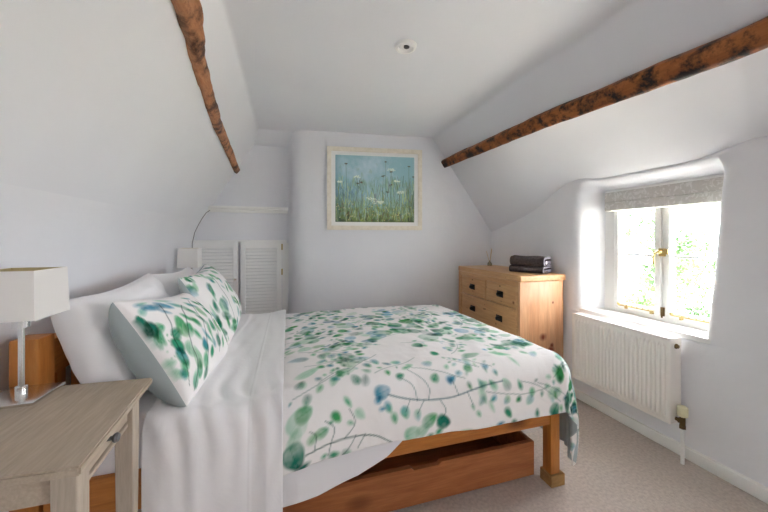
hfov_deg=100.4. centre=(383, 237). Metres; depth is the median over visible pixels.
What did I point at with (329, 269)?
wall
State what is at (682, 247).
tree
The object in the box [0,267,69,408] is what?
table lamp
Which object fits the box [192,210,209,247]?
cable
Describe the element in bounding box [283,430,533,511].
drawer
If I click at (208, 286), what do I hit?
floral pillow
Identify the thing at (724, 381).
wall
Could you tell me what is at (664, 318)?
window
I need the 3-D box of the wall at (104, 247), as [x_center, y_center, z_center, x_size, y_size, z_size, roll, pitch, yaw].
[-1.105,0.520,0.791,0.069,1.360,4.850,0,0,-17]
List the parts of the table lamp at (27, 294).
stem, lamp shade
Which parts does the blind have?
head rail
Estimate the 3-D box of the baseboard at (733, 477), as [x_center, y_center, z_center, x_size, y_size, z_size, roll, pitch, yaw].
[1.768,1.169,1.360,0.032,0.062,4.290,0,0,-17]
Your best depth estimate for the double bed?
1.12 m
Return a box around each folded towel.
[509,265,551,273]
[510,255,550,265]
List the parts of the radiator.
panel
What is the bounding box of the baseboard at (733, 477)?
[574,388,767,503]
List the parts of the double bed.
head post, head rail, rail, leg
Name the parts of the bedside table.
leg, drawer, drawer rail, knob, leg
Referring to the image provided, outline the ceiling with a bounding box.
[0,0,767,231]
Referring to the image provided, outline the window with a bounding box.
[579,203,720,343]
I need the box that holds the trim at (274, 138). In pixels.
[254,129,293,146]
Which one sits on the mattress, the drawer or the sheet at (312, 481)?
the sheet at (312, 481)
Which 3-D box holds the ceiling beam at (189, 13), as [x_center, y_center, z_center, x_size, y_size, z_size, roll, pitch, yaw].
[-0.654,-0.825,0.902,0.160,0.382,4.788,0,0,-19]
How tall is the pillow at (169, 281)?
0.422 m
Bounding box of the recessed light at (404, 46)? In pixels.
[395,39,416,53]
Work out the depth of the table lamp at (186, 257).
2.54 m
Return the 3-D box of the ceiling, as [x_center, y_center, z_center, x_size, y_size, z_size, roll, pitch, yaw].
[0.314,-0.520,1.222,2.938,1.021,4.860,0,0,-17]
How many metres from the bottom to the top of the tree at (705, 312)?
4.523 m
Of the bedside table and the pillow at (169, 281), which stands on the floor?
the bedside table
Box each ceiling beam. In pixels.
[171,0,239,173]
[441,16,767,167]
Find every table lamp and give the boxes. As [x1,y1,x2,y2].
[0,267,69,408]
[177,248,201,269]
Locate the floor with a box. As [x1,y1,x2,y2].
[138,398,767,511]
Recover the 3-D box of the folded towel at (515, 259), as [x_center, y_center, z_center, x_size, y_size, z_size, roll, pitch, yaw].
[1.212,0.186,2.645,0.273,0.080,0.198,0,0,43]
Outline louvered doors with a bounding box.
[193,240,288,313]
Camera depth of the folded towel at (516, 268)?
2.58 m
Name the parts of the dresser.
panel, drawer, frame, drawer, handle, handle, drawer, panel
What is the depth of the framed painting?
3.14 m
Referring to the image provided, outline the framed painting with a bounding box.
[327,146,421,229]
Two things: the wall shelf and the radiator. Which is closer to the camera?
the radiator
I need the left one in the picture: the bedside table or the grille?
the bedside table
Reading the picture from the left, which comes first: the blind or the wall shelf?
the wall shelf
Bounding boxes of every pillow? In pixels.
[50,273,169,383]
[108,293,227,406]
[143,267,195,296]
[178,264,241,344]
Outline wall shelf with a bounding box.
[207,205,287,213]
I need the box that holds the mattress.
[92,305,421,476]
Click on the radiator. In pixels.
(640, 367)
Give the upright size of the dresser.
0.918 m
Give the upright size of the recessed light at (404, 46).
0.020 m
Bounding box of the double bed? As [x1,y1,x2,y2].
[9,333,564,511]
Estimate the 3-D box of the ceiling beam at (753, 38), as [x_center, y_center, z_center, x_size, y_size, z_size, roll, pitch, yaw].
[1.292,-0.731,1.264,0.136,0.188,4.362,0,0,-18]
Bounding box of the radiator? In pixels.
[572,312,688,464]
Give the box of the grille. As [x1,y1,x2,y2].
[572,312,680,339]
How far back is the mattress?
1.08 m
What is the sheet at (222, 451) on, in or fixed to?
on the mattress
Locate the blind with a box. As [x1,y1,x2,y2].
[605,174,723,211]
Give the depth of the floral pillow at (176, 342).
1.10 m
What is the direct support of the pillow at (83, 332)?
on the mattress
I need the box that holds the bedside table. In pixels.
[0,378,151,511]
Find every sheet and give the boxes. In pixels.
[141,310,285,511]
[283,441,401,506]
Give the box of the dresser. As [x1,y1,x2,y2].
[458,265,564,357]
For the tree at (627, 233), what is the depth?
6.39 m
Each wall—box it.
[0,183,200,511]
[195,130,490,313]
[491,136,767,486]
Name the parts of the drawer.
panel, panel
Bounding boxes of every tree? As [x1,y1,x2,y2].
[624,206,717,317]
[624,209,654,307]
[683,250,716,317]
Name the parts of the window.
sill, frame, handle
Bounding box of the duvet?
[283,305,578,475]
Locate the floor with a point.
(617, 468)

